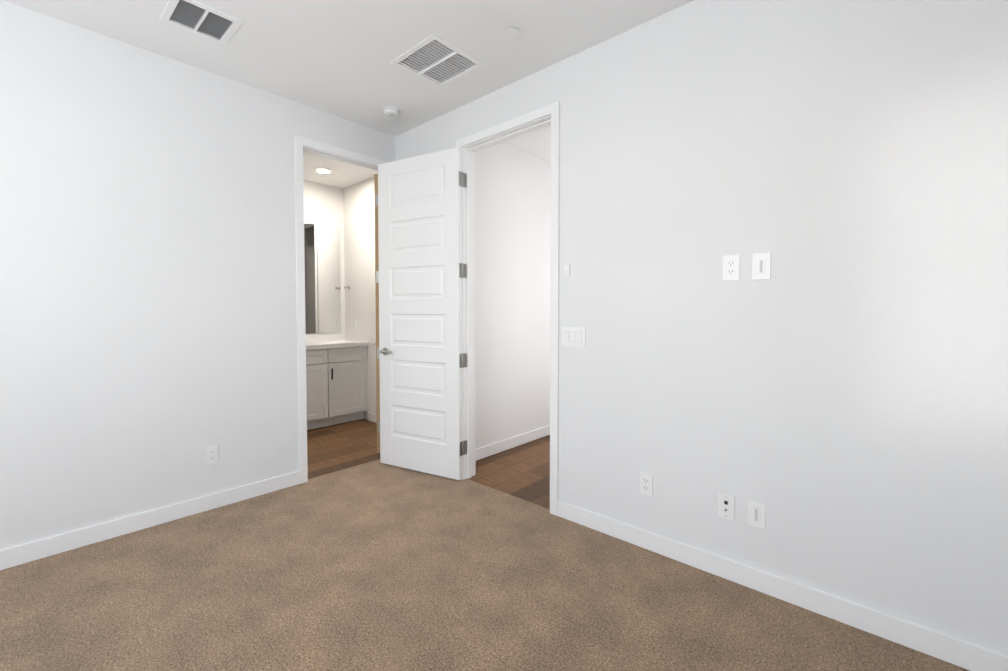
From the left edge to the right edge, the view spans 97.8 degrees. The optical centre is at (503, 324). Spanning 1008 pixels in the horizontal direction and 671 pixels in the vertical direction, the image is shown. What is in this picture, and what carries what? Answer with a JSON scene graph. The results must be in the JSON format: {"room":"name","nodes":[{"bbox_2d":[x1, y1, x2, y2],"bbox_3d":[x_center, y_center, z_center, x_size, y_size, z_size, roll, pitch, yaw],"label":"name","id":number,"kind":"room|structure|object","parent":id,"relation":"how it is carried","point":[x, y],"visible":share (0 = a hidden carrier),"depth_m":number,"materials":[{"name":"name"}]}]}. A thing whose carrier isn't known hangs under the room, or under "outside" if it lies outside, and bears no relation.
{"room":"empty bedroom","nodes":[
{"label":"empty bedroom","id":0,"kind":"room"},
{"bbox_2d":[0,0,394,549],"bbox_3d":[-2.202,-0.194,2.449,0.115,2.740,4.930,2,2,42],"label":"wall","id":1,"kind":"structure","parent":0,"point":[148,327],"depth_m":2.49,"materials":[{"name":"white paint"}]},
{"bbox_2d":[0,471,299,569],"bbox_3d":[-2.592,1.145,1.956,0.015,0.095,3.323,2,2,42],"label":"baseboard","id":2,"kind":"structure","parent":1,"relation":"attached to","point":[39,549],"depth_m":2.50,"materials":[{"name":"white wood"}]},
{"bbox_2d":[205,445,218,464],"bbox_3d":[-1.848,0.824,2.784,0.008,0.115,0.070,2,2,42],"label":"outlet","id":3,"kind":"object","parent":1,"relation":"attached to","point":[211,455],"visible":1,"depth_m":2.78,"materials":[{"name":"white plastic"}]},
{"bbox_2d":[294,135,387,483],"bbox_3d":[-1.256,-0.107,3.510,0.145,2.502,0.834,2,2,42],"label":"door frame","id":4,"kind":"structure","parent":1,"relation":"attached to","point":[300,142],"depth_m":3.18,"materials":[{"name":"white wood"}]},
{"bbox_2d":[372,174,379,452],"bbox_3d":[-1.176,-0.097,4.152,0.150,2.418,0.716,0,2,-14],"label":"bathroom door","id":5,"kind":"structure","parent":1,"relation":"in","point":[377,312],"depth_m":3.81,"materials":[{"name":"white paint"}]},
{"bbox_2d":[304,180,343,334],"bbox_3d":[-2.242,-0.276,5.133,0.115,2.740,2.980,2,2,42],"label":"wall","id":6,"kind":"structure","parent":0,"point":[323,204],"depth_m":5.20,"materials":[{"name":"paint"}]},
{"bbox_2d":[304,222,340,333],"bbox_3d":[-2.515,-0.521,4.729,0.005,1.265,1.595,2,2,42],"label":"bathroom mirror","id":7,"kind":"object","parent":6,"relation":"attached to","point":[322,278],"visible":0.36,"depth_m":5.16,"materials":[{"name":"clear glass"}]},
{"bbox_2d":[306,333,345,340],"bbox_3d":[-2.523,0.164,4.727,0.020,0.084,1.746,2,2,42],"label":"backsplash","id":8,"kind":"structure","parent":6,"relation":"attached to","point":[339,336],"depth_m":5.20,"materials":[{"name":"white stone"}]},
{"bbox_2d":[4,0,693,187],"bbox_3d":[-0.614,-1.651,2.660,5.880,0.160,7.530,2,2,42],"label":"ceiling","id":9,"kind":"structure","parent":0,"point":[335,57],"depth_m":2.44,"materials":[{"name":"paint"}]},
{"bbox_2d":[160,0,242,45],"bbox_3d":[-1.549,-1.563,2.252,0.295,0.020,0.290,2,2,42],"label":"ceiling vent","id":10,"kind":"object","parent":9,"relation":"in","point":[196,16],"visible":1,"depth_m":2.25,"materials":[{"name":"white metal"}]},
{"bbox_2d":[315,168,331,173],"bbox_3d":[-1.911,-1.628,4.654,0.170,0.009,0.170,2,2,42],"label":"recessed light","id":11,"kind":"object","parent":9,"relation":"in","point":[323,170],"visible":0.98,"depth_m":4.65,"materials":[{"name":"white glass"}]},
{"bbox_2d":[383,107,399,117],"bbox_3d":[-0.834,-1.569,3.262,0.128,0.041,0.128,2,2,42],"label":"smoke detector","id":12,"kind":"object","parent":9,"relation":"attached to","point":[391,112],"visible":0.98,"depth_m":3.23,"materials":[{"name":"white plastic"}]},
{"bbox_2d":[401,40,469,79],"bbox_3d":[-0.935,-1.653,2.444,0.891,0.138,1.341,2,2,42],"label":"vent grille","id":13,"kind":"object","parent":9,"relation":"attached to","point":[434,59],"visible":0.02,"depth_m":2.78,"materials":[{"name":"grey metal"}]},
{"bbox_2d":[389,34,484,87],"bbox_3d":[-0.401,-1.574,2.643,0.415,0.017,0.395,2,2,42],"label":"ceiling vent","id":14,"kind":"object","parent":9,"relation":"in","point":[450,56],"visible":1,"depth_m":2.63,"materials":[{"name":"white metal"}]},
{"bbox_2d":[504,28,519,37],"bbox_3d":[0.044,-1.556,2.339,0.084,0.010,0.084,2,2,42],"label":"sprinkler","id":15,"kind":"object","parent":9,"relation":"attached to","point":[511,32],"visible":1,"depth_m":2.33,"materials":[{"name":"white plastic"}]},
{"bbox_2d":[344,177,375,419],"bbox_3d":[-1.232,-0.266,4.807,1.815,2.740,0.120,2,2,42],"label":"wall","id":16,"kind":"structure","parent":0,"point":[348,211],"depth_m":5.09,"materials":[{"name":"paint"}]},
{"bbox_2d":[367,412,375,422],"bbox_3d":[-1.289,1.067,4.484,1.185,0.095,0.508,2,2,42],"label":"baseboard","id":17,"kind":"structure","parent":16,"relation":"attached to","point":[372,417],"depth_m":4.99,"materials":[{"name":"white wood"}]},
{"bbox_2d":[374,198,376,422],"bbox_3d":[-1.080,-0.143,4.677,0.834,2.502,0.145,2,2,42],"label":"door frame","id":18,"kind":"structure","parent":16,"relation":"attached to","point":[375,305],"depth_m":4.89,"materials":[{"name":"white wood"}]},
{"bbox_2d":[307,419,549,508],"bbox_3d":[-0.369,1.136,4.507,3.800,0.036,4.480,2,2,42],"label":"floor","id":19,"kind":"structure","parent":0,"point":[522,471],"depth_m":3.73,"materials":[{"name":"brown wood"}]},
{"bbox_2d":[306,345,368,429],"bbox_3d":[-2.333,0.681,4.573,0.530,0.860,1.746,2,2,42],"label":"bathroom vanity","id":20,"kind":"object","parent":19,"relation":"on","point":[336,378],"depth_m":4.79,"materials":[{"name":"white wood"}]},
{"bbox_2d":[306,341,367,348],"bbox_3d":[-2.330,0.232,4.557,0.538,0.051,1.746,2,2,42],"label":"countertop","id":21,"kind":"structure","parent":20,"relation":"on","point":[309,344],"depth_m":4.83,"materials":[{"name":"white stone"}]},
{"bbox_2d":[0,459,969,670],"bbox_3d":[-0.937,1.240,1.045,3.760,0.040,4.230,2,2,42],"label":"floor carpet","id":22,"kind":"object","parent":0,"point":[375,565],"visible":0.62,"depth_m":1.91,"materials":[{"name":"brown carpet"}]},
{"bbox_2d":[475,142,550,448],"bbox_3d":[0.386,-0.265,4.781,0.630,2.740,3.000,2,2,42],"label":"wall","id":23,"kind":"structure","parent":0,"point":[512,273],"depth_m":3.92,"materials":[{"name":"paint"}]},
{"bbox_2d":[476,425,549,460],"bbox_3d":[0.571,1.064,4.590,0.015,0.095,2.868,2,2,42],"label":"baseboard","id":24,"kind":"structure","parent":23,"relation":"attached to","point":[499,446],"depth_m":4.00,"materials":[{"name":"white wood"}]},
{"bbox_2d":[395,0,1007,654],"bbox_3d":[0.545,-0.197,2.550,3.845,2.740,0.115,2,2,42],"label":"wall","id":25,"kind":"structure","parent":0,"point":[833,392],"depth_m":1.85,"materials":[{"name":"white paint"}]},
{"bbox_2d":[378,147,463,479],"bbox_3d":[-0.658,-0.074,3.394,0.796,2.418,0.150,1,2,29],"label":"hall door","id":26,"kind":"structure","parent":25,"relation":"in","point":[421,359],"depth_m":3.36,"materials":[{"name":"white paint"}]},
{"bbox_2d":[456,101,559,515],"bbox_3d":[0.033,-0.092,3.012,0.914,2.502,0.145,2,2,42],"label":"door frame","id":27,"kind":"structure","parent":25,"relation":"attached to","point":[553,110],"depth_m":3.03,"materials":[{"name":"white wood"}]},
{"bbox_2d":[564,264,570,275],"bbox_3d":[0.374,-0.327,2.613,0.040,0.064,0.014,2,2,42],"label":"light switch","id":28,"kind":"object","parent":25,"relation":"attached to","point":[567,269],"visible":1,"depth_m":2.60,"materials":[{"name":"white plastic"}]},
{"bbox_2d":[562,327,585,346],"bbox_3d":[0.409,0.070,2.597,0.163,0.115,0.010,2,2,42],"label":"light switch","id":29,"kind":"object","parent":25,"relation":"attached to","point":[574,336],"visible":1,"depth_m":2.59,"materials":[{"name":"white plastic"}]},
{"bbox_2d":[640,472,652,496],"bbox_3d":[0.748,0.840,2.318,0.070,0.115,0.008,2,2,42],"label":"electrical outlet","id":30,"kind":"object","parent":25,"relation":"attached to","point":[646,483],"visible":1,"depth_m":2.31,"materials":[{"name":"white plastic"}]},
{"bbox_2d":[718,492,734,520],"bbox_3d":[1.037,0.849,2.056,0.070,0.115,0.014,2,2,42],"label":"outlet plate","id":31,"kind":"object","parent":25,"relation":"attached to","point":[726,504],"visible":1,"depth_m":2.06,"materials":[{"name":"white plastic"}]},
{"bbox_2d":[723,255,739,280],"bbox_3d":[1.043,-0.262,2.020,0.070,0.115,0.008,2,2,42],"label":"electrical outlet","id":32,"kind":"object","parent":25,"relation":"attached to","point":[731,267],"visible":1,"depth_m":2.02,"materials":[{"name":"white plastic"}]},
{"bbox_2d":[748,499,765,529],"bbox_3d":[1.133,0.851,1.974,0.070,0.115,0.008,2,2,42],"label":"outlet plate","id":33,"kind":"object","parent":25,"relation":"attached to","point":[756,514],"visible":1,"depth_m":1.97,"materials":[{"name":"white plastic"}]},
{"bbox_2d":[752,253,770,279],"bbox_3d":[1.134,-0.258,1.938,0.070,0.115,0.008,2,2,42],"label":"outlet plate","id":34,"kind":"object","parent":25,"relation":"attached to","point":[761,267],"visible":1,"depth_m":1.94,"materials":[{"name":"white plastic"}]},
{"bbox_2d":[557,500,1007,670],"bbox_3d":[1.075,1.143,2.031,1.998,0.095,0.015,2,2,42],"label":"baseboard","id":35,"kind":"structure","parent":25,"relation":"attached to","point":[967,655],"depth_m":1.84,"materials":[{"name":"white wood"}]}
]}

